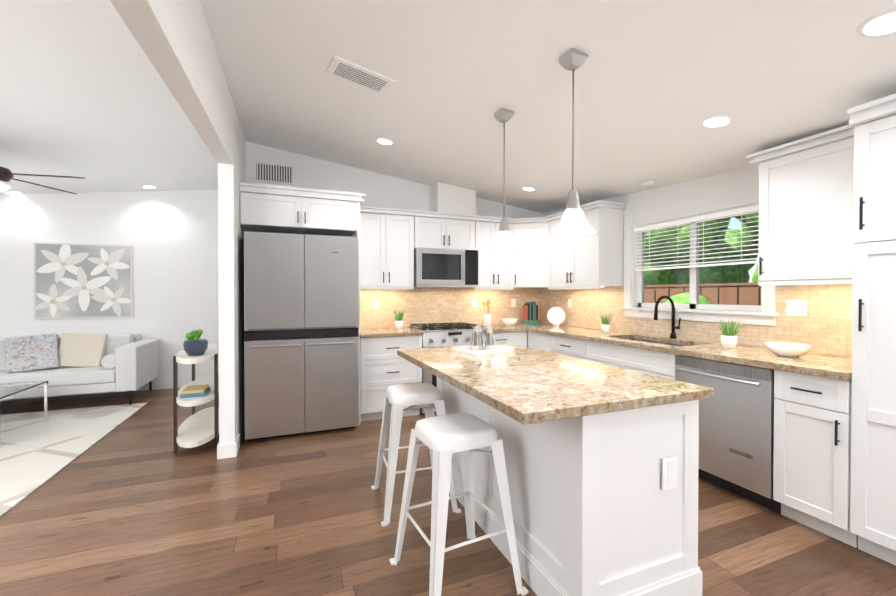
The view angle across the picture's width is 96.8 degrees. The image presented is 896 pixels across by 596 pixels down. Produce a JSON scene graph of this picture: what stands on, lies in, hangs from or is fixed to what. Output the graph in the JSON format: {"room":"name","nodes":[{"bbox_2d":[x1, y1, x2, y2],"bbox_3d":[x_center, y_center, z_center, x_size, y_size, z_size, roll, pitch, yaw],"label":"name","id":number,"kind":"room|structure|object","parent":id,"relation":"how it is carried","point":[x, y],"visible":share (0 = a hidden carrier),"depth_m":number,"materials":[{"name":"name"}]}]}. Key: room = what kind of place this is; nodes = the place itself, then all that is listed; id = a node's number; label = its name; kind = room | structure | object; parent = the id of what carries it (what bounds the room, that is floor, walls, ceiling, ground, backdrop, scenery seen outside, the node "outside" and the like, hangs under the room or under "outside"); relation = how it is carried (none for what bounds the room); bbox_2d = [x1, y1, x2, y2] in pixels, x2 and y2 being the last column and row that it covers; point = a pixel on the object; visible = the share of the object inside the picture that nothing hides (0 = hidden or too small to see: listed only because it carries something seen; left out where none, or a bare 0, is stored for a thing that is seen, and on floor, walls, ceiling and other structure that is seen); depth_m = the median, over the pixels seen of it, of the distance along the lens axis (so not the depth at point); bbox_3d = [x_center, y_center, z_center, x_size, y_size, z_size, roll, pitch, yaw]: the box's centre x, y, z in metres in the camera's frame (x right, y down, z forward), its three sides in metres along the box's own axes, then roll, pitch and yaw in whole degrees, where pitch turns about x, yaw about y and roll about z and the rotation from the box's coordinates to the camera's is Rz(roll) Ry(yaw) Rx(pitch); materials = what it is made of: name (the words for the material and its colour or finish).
{"room":"kitchen","nodes":[
{"label":"kitchen","id":0,"kind":"room"},
{"bbox_2d":[0,189,218,381],"bbox_3d":[-3.764,-0.414,5.668,9.600,3.350,0.150,0,1,-22],"label":"wall","id":1,"kind":"structure","parent":0,"point":[171,237],"depth_m":5.42,"materials":[{"name":"white paint"}]},
{"bbox_2d":[33,242,133,318],"bbox_3d":[-4.724,-0.220,5.176,1.010,0.970,0.044,0,1,-22],"label":"painting","id":2,"kind":"object","parent":1,"relation":"attached to","point":[75,281],"visible":1,"depth_m":5.15,"materials":[{"name":"white paint"}]},
{"bbox_2d":[4,379,195,400],"bbox_3d":[-5.477,1.213,4.904,5.480,0.110,0.014,0,1,-22],"label":"baseboard","id":3,"kind":"structure","parent":1,"relation":"attached to","point":[156,385],"depth_m":5.48,"materials":[{"name":"white wood"}]},
{"bbox_2d":[218,104,245,444],"bbox_3d":[-2.333,-0.404,4.563,0.110,3.350,2.970,0,1,-22],"label":"wall pillar","id":4,"kind":"structure","parent":0,"point":[231,230],"depth_m":3.20,"materials":[{"name":"white paint"}]},
{"bbox_2d":[217,442,226,458],"bbox_3d":[-2.382,1.216,4.534,0.014,0.110,2.954,0,1,-22],"label":"baseboard","id":5,"kind":"structure","parent":4,"relation":"attached to","point":[220,448],"depth_m":3.17,"materials":[{"name":"white wood"}]},
{"bbox_2d":[246,141,541,346],"bbox_3d":[-0.315,-0.406,4.825,3.830,3.350,0.410,0,1,-22],"label":"wall","id":6,"kind":"structure","parent":0,"point":[434,305],"depth_m":4.78,"materials":[{"name":"white paint"}]},
{"bbox_2d":[254,161,293,184],"bbox_3d":[-1.853,-1.331,4.247,0.390,0.210,0.017,0,1,-22],"label":"air vent","id":7,"kind":"object","parent":6,"relation":"in","point":[265,172],"visible":1,"depth_m":4.24,"materials":[{"name":"white metal"}]},
{"bbox_2d":[374,299,379,308],"bbox_3d":[-0.837,0.070,4.666,0.070,0.110,0.005,0,1,-22],"label":"electrical outlet plate","id":8,"kind":"object","parent":6,"relation":"attached to","point":[376,301],"depth_m":4.67,"materials":[{"name":"white plastic"}]},
{"bbox_2d":[360,209,415,288],"bbox_3d":[-0.745,-0.539,4.537,0.653,0.820,0.317,0,1,-22],"label":"upper cabinet","id":9,"kind":"object","parent":6,"relation":"attached to","point":[387,238],"depth_m":4.39,"materials":[{"name":"white wood"}]},
{"bbox_2d":[416,213,475,249],"bbox_3d":[-0.085,-0.761,4.800,0.760,0.380,0.317,0,1,-22],"label":"upper cabinet","id":10,"kind":"object","parent":6,"relation":"attached to","point":[433,230],"depth_m":4.64,"materials":[{"name":"white wood"}]},
{"bbox_2d":[414,248,477,287],"bbox_3d":[-0.059,-0.346,4.740,0.756,0.440,0.457,0,1,-22],"label":"microwave","id":11,"kind":"object","parent":10,"relation":"attached to","point":[444,268],"visible":0.94,"depth_m":4.56,"materials":[{"name":"silver metal"}]},
{"bbox_2d":[472,299,476,306],"bbox_3d":[0.342,0.066,5.141,0.070,0.110,0.005,0,1,-22],"label":"electrical outlet plate","id":12,"kind":"object","parent":6,"relation":"attached to","point":[474,301],"depth_m":5.14,"materials":[{"name":"white plastic"}]},
{"bbox_2d":[475,217,503,288],"bbox_3d":[0.431,-0.543,4.991,0.329,0.820,0.352,0,1,-22],"label":"upper cabinet","id":13,"kind":"object","parent":6,"relation":"attached to","point":[490,264],"depth_m":4.87,"materials":[{"name":"white wood"}]},
{"bbox_2d":[504,221,511,288],"bbox_3d":[0.643,-0.544,5.077,0.368,0.820,0.352,0,1,-22],"label":"upper cabinet","id":14,"kind":"object","parent":6,"relation":"attached to","point":[507,255],"depth_m":4.98,"materials":[{"name":"white wood"}]},
{"bbox_2d":[511,299,515,306],"bbox_3d":[0.880,0.064,5.358,0.070,0.110,0.005,0,1,-22],"label":"electrical outlet plate","id":15,"kind":"object","parent":6,"relation":"attached to","point":[513,301],"depth_m":5.36,"materials":[{"name":"white plastic"}]},
{"bbox_2d":[512,217,547,288],"bbox_3d":[1.100,-0.544,5.100,0.696,0.820,0.651,0,1,-22],"label":"upper cabinet","id":16,"kind":"object","parent":6,"relation":"attached to","point":[529,264],"depth_m":4.93,"materials":[{"name":"white wood"}]},
{"bbox_2d":[0,388,895,595],"bbox_3d":[-1.876,1.353,0.995,9.700,0.100,10.360,0,1,-22],"label":"floor","id":17,"kind":"structure","parent":0,"point":[134,504],"depth_m":2.20,"materials":[{"name":"brown wood"}]},
{"bbox_2d":[0,402,147,516],"bbox_3d":[-4.417,1.284,2.553,3.150,0.010,3.550,0,1,-22],"label":"rug","id":18,"kind":"object","parent":17,"relation":"on","point":[36,452],"visible":1,"depth_m":3.52,"materials":[{"name":"white fabric"}]},
{"bbox_2d":[0,381,47,446],"bbox_3d":[-4.475,1.059,3.498,1.150,0.420,0.750,0,1,-22],"label":"coffee table","id":19,"kind":"object","parent":18,"relation":"on","point":[9,390],"visible":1,"depth_m":3.80,"materials":[{"name":"silver metal"}]},
{"bbox_2d":[0,332,159,404],"bbox_3d":[-5.025,0.833,4.568,2.630,0.852,0.910,0,1,-22],"label":"sofa","id":20,"kind":"object","parent":17,"relation":"on","point":[68,363],"visible":1,"depth_m":4.59,"materials":[{"name":"white fabric"}]},
{"bbox_2d":[173,343,218,452],"bbox_3d":[-2.259,0.879,3.682,0.370,0.800,1.100,0,1,-22],"label":"shelf","id":21,"kind":"object","parent":17,"relation":"on","point":[198,428],"visible":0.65,"depth_m":3.38,"materials":[{"name":"beige wood"}]},
{"bbox_2d":[183,329,207,355],"bbox_3d":[-2.132,0.373,3.362,0.180,0.216,0.180,0,1,-22],"label":"potted plant","id":22,"kind":"object","parent":21,"relation":"on","point":[194,344],"visible":1,"depth_m":3.31,"materials":[{"name":"blue ceramic"}]},
{"bbox_2d":[244,231,358,440],"bbox_3d":[-1.448,0.344,3.971,0.985,1.864,0.821,0,1,-22],"label":"fridge","id":23,"kind":"object","parent":17,"relation":"on","point":[301,333],"visible":1,"depth_m":3.62,"materials":[{"name":"silver metal"}]},
{"bbox_2d":[239,182,365,423],"bbox_3d":[-1.462,0.118,4.070,1.125,2.315,0.658,0,1,-22],"label":"surround","id":24,"kind":"object","parent":17,"relation":"on","point":[277,209],"visible":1,"depth_m":3.81,"materials":[{"name":"white wood"}]},
{"bbox_2d":[360,336,421,421],"bbox_3d":[-0.690,0.835,4.415,0.653,0.876,0.607,0,1,-22],"label":"base cabinet","id":25,"kind":"object","parent":17,"relation":"on","point":[384,366],"depth_m":4.10,"materials":[{"name":"white wood"}]},
{"bbox_2d":[360,327,422,337],"bbox_3d":[-0.685,0.377,4.397,0.658,0.040,0.638,0,1,-22],"label":"countertop","id":26,"kind":"structure","parent":25,"relation":"on","point":[379,332],"depth_m":4.18,"materials":[{"name":"stone"}]},
{"bbox_2d":[393,308,404,328],"bbox_3d":[-0.554,0.235,4.552,0.162,0.238,0.177,0,1,-22],"label":"potted plant","id":27,"kind":"object","parent":26,"relation":"on","point":[398,322],"visible":1,"depth_m":4.53,"materials":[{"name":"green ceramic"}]},
{"bbox_2d":[371,383,460,526],"bbox_3d":[-0.220,0.932,2.542,0.476,0.714,0.476,0,1,-18],"label":"stool","id":28,"kind":"object","parent":17,"relation":"on","point":[398,398],"visible":0.83,"depth_m":2.41,"materials":[{"name":"white metal"}]},
{"bbox_2d":[408,322,485,413],"bbox_3d":[-0.014,0.792,4.638,0.756,0.957,0.662,0,1,-22],"label":"range","id":29,"kind":"object","parent":17,"relation":"on","point":[434,335],"visible":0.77,"depth_m":4.38,"materials":[{"name":"silver metal"}]},
{"bbox_2d":[390,413,527,595],"bbox_3d":[0.033,0.939,1.846,0.476,0.714,0.476,0,1,-27],"label":"stool","id":30,"kind":"object","parent":17,"relation":"on","point":[444,438],"visible":1,"depth_m":1.75,"materials":[{"name":"white metal"}]},
{"bbox_2d":[485,332,515,344],"bbox_3d":[0.491,0.830,4.891,0.355,0.876,0.607,0,1,-22],"label":"base cabinet","id":31,"kind":"object","parent":17,"relation":"on","point":[498,337],"depth_m":4.63,"materials":[{"name":"white wood"}]},
{"bbox_2d":[516,331,526,346],"bbox_3d":[0.721,0.830,4.983,0.263,0.876,0.607,0,1,-22],"label":"base cabinet","id":32,"kind":"object","parent":17,"relation":"on","point":[521,337],"depth_m":4.72,"materials":[{"name":"white wood"}]},
{"bbox_2d":[528,332,547,351],"bbox_3d":[1.329,0.833,4.628,0.633,0.876,0.537,0,1,-22],"label":"base cabinet","id":33,"kind":"object","parent":17,"relation":"on","point":[538,341],"depth_m":4.53,"materials":[{"name":"white wood"}]},
{"bbox_2d":[472,323,851,380],"bbox_3d":[1.417,0.485,3.678,1.176,0.244,3.543,0,1,-22],"label":"countertop","id":34,"kind":"structure","parent":33,"relation":"on","point":[829,366],"depth_m":2.86,"materials":[{"name":"stone"}]},
{"bbox_2d":[483,299,491,325],"bbox_3d":[0.495,0.180,5.001,0.116,0.340,0.104,0,1,-22],"label":"utensil crock","id":35,"kind":"object","parent":34,"relation":"on","point":[487,319],"visible":1,"depth_m":4.97,"materials":[{"name":"white ceramic"}]},
{"bbox_2d":[501,318,517,325],"bbox_3d":[0.776,0.307,5.029,0.220,0.085,0.220,0,1,-22],"label":"bowl","id":36,"kind":"object","parent":34,"relation":"on","point":[508,321],"visible":1,"depth_m":4.96,"materials":[{"name":"white ceramic"}]},
{"bbox_2d":[521,302,540,324],"bbox_3d":[1.098,0.200,5.244,0.200,0.295,0.160,0,1,-22],"label":"books","id":37,"kind":"object","parent":34,"relation":"on","point":[530,313],"visible":1,"depth_m":5.22,"materials":[{"name":"blue paper"}]},
{"bbox_2d":[547,307,564,325],"bbox_3d":[1.354,0.231,4.975,0.187,0.239,0.139,0,1,-22],"label":"plate","id":38,"kind":"object","parent":34,"relation":"on","point":[555,316],"visible":1,"depth_m":4.97,"materials":[{"name":"white ceramic"}]},
{"bbox_2d":[600,313,613,332],"bbox_3d":[1.614,0.254,4.132,0.164,0.207,0.144,0,1,-22],"label":"potted plant","id":39,"kind":"object","parent":34,"relation":"on","point":[605,327],"visible":1,"depth_m":4.10,"materials":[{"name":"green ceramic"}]},
{"bbox_2d":[654,295,680,338],"bbox_3d":[1.940,0.171,3.511,0.259,0.386,0.109,0,1,-22],"label":"faucet","id":40,"kind":"object","parent":34,"relation":"on","point":[673,333],"visible":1,"depth_m":3.55,"materials":[{"name":"black metal"}]},
{"bbox_2d":[719,318,742,347],"bbox_3d":[2.107,0.257,2.965,0.177,0.223,0.167,0,1,-22],"label":"potted plant","id":41,"kind":"object","parent":34,"relation":"on","point":[729,338],"visible":1,"depth_m":2.94,"materials":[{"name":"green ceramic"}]},
{"bbox_2d":[764,342,811,356],"bbox_3d":[2.182,0.335,2.555,0.240,0.075,0.240,0,1,-22],"label":"bowl","id":42,"kind":"object","parent":34,"relation":"on","point":[784,349],"visible":1,"depth_m":2.50,"materials":[{"name":"white ceramic"}]},
{"bbox_2d":[437,377,701,595],"bbox_3d":[0.498,0.854,2.323,0.648,0.875,1.588,0,1,-22],"label":"kitchen island","id":43,"kind":"object","parent":17,"relation":"on","point":[597,510],"visible":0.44,"depth_m":1.64,"materials":[{"name":"white wood"}]},
{"bbox_2d":[397,344,713,424],"bbox_3d":[0.379,0.396,2.266,0.940,0.040,1.650,0,1,-22],"label":"island countertop","id":44,"kind":"structure","parent":43,"relation":"on","point":[523,385],"depth_m":1.77,"materials":[{"name":"stone"}]},
{"bbox_2d":[453,324,513,354],"bbox_3d":[0.248,0.278,2.778,0.340,0.184,0.260,0,1,-34],"label":"tray","id":45,"kind":"object","parent":44,"relation":"on","point":[477,346],"visible":1,"depth_m":2.74,"materials":[{"name":"white ceramic"}]},
{"bbox_2d":[662,455,676,489],"bbox_3d":[0.917,0.723,1.643,0.080,0.130,0.008,0,1,-22],"label":"outlet","id":46,"kind":"object","parent":43,"relation":"attached to","point":[669,472],"visible":0.91,"depth_m":1.64,"materials":[{"name":"white plastic"}]},
{"bbox_2d":[548,335,643,363],"bbox_3d":[1.520,0.837,4.154,0.633,0.876,0.614,0,1,-22],"label":"base cabinet","id":47,"kind":"object","parent":17,"relation":"on","point":[602,353],"depth_m":3.72,"materials":[{"name":"white wood"}]},
{"bbox_2d":[605,360,675,379],"bbox_3d":[1.778,0.961,3.515,0.633,0.640,1.011,0,1,-22],"label":"base cabinet","id":48,"kind":"object","parent":17,"relation":"on","point":[668,371],"depth_m":3.13,"materials":[{"name":"white wood"}]},
{"bbox_2d":[675,355,780,512],"bbox_3d":[2.053,0.853,2.737,0.686,0.870,0.625,0,1,-22],"label":"dishwasher","id":49,"kind":"object","parent":17,"relation":"on","point":[736,433],"visible":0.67,"depth_m":2.53,"materials":[{"name":"grey metal"}]},
{"bbox_2d":[773,370,857,547],"bbox_3d":[2.267,0.854,2.298,0.633,0.876,0.340,0,1,-22],"label":"base cabinet","id":50,"kind":"object","parent":17,"relation":"on","point":[812,458],"depth_m":2.16,"materials":[{"name":"white wood"}]},
{"bbox_2d":[847,93,895,565],"bbox_3d":[2.421,0.178,1.836,0.688,2.235,0.610,0,1,-22],"label":"pantry","id":51,"kind":"object","parent":17,"relation":"on","point":[873,470],"visible":1,"depth_m":1.94,"materials":[{"name":"white wood"}]},
{"bbox_2d":[0,0,895,212],"bbox_3d":[-1.876,-1.245,0.971,9.600,1.233,10.260,0,1,-22],"label":"ceiling","id":52,"kind":"structure","parent":0,"point":[86,94],"depth_m":2.45,"materials":[{"name":"white paint"}]},
{"bbox_2d":[3,191,23,194],"bbox_3d":[-5.328,-1.286,4.875,0.175,0.025,0.176,0,1,-22],"label":"recessed light","id":53,"kind":"object","parent":52,"relation":"in","point":[13,193],"visible":0.96,"depth_m":4.86,"materials":[{"name":"white"}]},
{"bbox_2d":[0,166,84,193],"bbox_3d":[-3.988,-1.148,3.458,1.325,0.429,1.318,0,1,-22],"label":"ceiling fan","id":54,"kind":"object","parent":52,"relation":"hanging from","point":[6,174],"visible":1,"depth_m":3.51,"materials":[{"name":"brown metal"}]},
{"bbox_2d":[141,185,156,187],"bbox_3d":[-3.939,-1.468,5.244,0.175,0.025,0.176,0,1,-22],"label":"recessed light","id":55,"kind":"object","parent":52,"relation":"in","point":[148,186],"visible":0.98,"depth_m":5.22,"materials":[{"name":"white"}]},
{"bbox_2d":[110,0,232,164],"bbox_3d":[-0.472,-1.114,-0.064,0.110,0.983,6.990,0,1,-22],"label":"beam","id":56,"kind":"structure","parent":52,"relation":"attached to","point":[173,38],"depth_m":1.84,"materials":[{"name":"white paint"}]},
{"bbox_2d":[325,55,395,95],"bbox_3d":[-0.548,-1.383,2.491,0.381,0.074,0.240,0,1,-30],"label":"ceiling vent","id":57,"kind":"object","parent":52,"relation":"in","point":[342,69],"visible":0.98,"depth_m":2.47,"materials":[{"name":"white metal"}]},
{"bbox_2d":[375,137,393,144],"bbox_3d":[-0.570,-1.407,3.571,0.175,0.027,0.176,0,1,-22],"label":"recessed light","id":58,"kind":"object","parent":52,"relation":"in","point":[383,140],"visible":1,"depth_m":3.56,"materials":[{"name":"white"}]},
{"bbox_2d":[488,108,520,251],"bbox_3d":[0.383,-0.800,2.709,0.250,0.946,0.250,0,1,-22],"label":"pendant light","id":59,"kind":"object","parent":52,"relation":"hanging from","point":[504,241],"visible":1,"depth_m":2.68,"materials":[{"name":"white glass"}]},
{"bbox_2d":[521,186,536,190],"bbox_3d":[0.899,-1.214,4.424,0.175,0.027,0.176,0,1,-22],"label":"recessed light","id":60,"kind":"object","parent":52,"relation":"in","point":[527,188],"visible":0.98,"depth_m":4.41,"materials":[{"name":"white"}]},
{"bbox_2d":[550,48,597,237],"bbox_3d":[0.630,-0.774,2.003,0.250,0.906,0.250,0,1,-22],"label":"pendant light","id":61,"kind":"object","parent":52,"relation":"hanging from","point":[573,223],"visible":1,"depth_m":1.98,"materials":[{"name":"white glass"}]},
{"bbox_2d":[642,180,655,186],"bbox_3d":[1.851,-1.052,3.666,0.120,0.034,0.120,0,1,-22],"label":"smoke detector","id":62,"kind":"object","parent":52,"relation":"attached to","point":[649,183],"visible":1,"depth_m":3.63,"materials":[{"name":"white plastic"}]},
{"bbox_2d":[700,115,733,127],"bbox_3d":[1.639,-1.076,2.426,0.175,0.027,0.176,0,1,-22],"label":"recessed light","id":63,"kind":"object","parent":52,"relation":"in","point":[714,121],"visible":1,"depth_m":2.41,"materials":[{"name":"white"}]},
{"bbox_2d":[855,8,895,37],"bbox_3d":[1.686,-1.054,1.524,0.175,0.027,0.176,0,1,-22],"label":"recessed light","id":64,"kind":"object","parent":52,"relation":"in","point":[882,23],"visible":1,"depth_m":1.54,"materials":[{"name":"white plastic"}]},
{"bbox_2d":[541,166,852,357],"bbox_3d":[2.838,-0.380,1.912,0.158,3.350,8.170,0,1,-22],"label":"wall","id":65,"kind":"structure","parent":0,"point":[824,326],"depth_m":3.30,"materials":[{"name":"beige tile"}]},
{"bbox_2d":[568,299,571,307],"bbox_3d":[1.522,0.067,4.965,0.005,0.110,0.070,0,1,-22],"label":"electrical outlet plate","id":66,"kind":"object","parent":65,"relation":"attached to","point":[569,300],"depth_m":4.96,"materials":[{"name":"white plastic"}]},
{"bbox_2d":[548,205,623,288],"bbox_3d":[1.508,-0.539,4.529,0.366,0.820,0.901,0,1,-22],"label":"upper cabinet","id":67,"kind":"object","parent":65,"relation":"attached to","point":[595,261],"depth_m":4.17,"materials":[{"name":"white wood"}]},
{"bbox_2d":[621,191,778,325],"bbox_3d":[2.165,-0.305,3.534,0.195,1.000,1.430,0,1,-22],"label":"window","id":68,"kind":"structure","parent":65,"relation":"in","point":[729,285],"depth_m":3.47,"materials":[{"name":"white wood"}]},
{"bbox_2d":[634,205,758,270],"bbox_3d":[2.149,-0.488,3.526,0.050,0.437,1.190,0,1,-22],"label":"window blinds","id":69,"kind":"object","parent":68,"relation":"attached to","point":[711,216],"visible":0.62,"depth_m":3.41,"materials":[{"name":"white plastic"}]},
{"bbox_2d":[786,300,806,315],"bbox_3d":[2.412,0.067,2.753,0.005,0.110,0.120,0,1,-22],"label":"electrical outlet plate","id":70,"kind":"object","parent":65,"relation":"attached to","point":[796,307],"depth_m":2.75,"materials":[{"name":"white plastic"}]},
{"bbox_2d":[756,129,853,284],"bbox_3d":[2.359,-0.520,2.465,0.328,0.820,0.606,0,1,-22],"label":"upper cabinet","id":71,"kind":"object","parent":65,"relation":"attached to","point":[806,211],"depth_m":2.43,"materials":[{"name":"white wood"}]}
]}

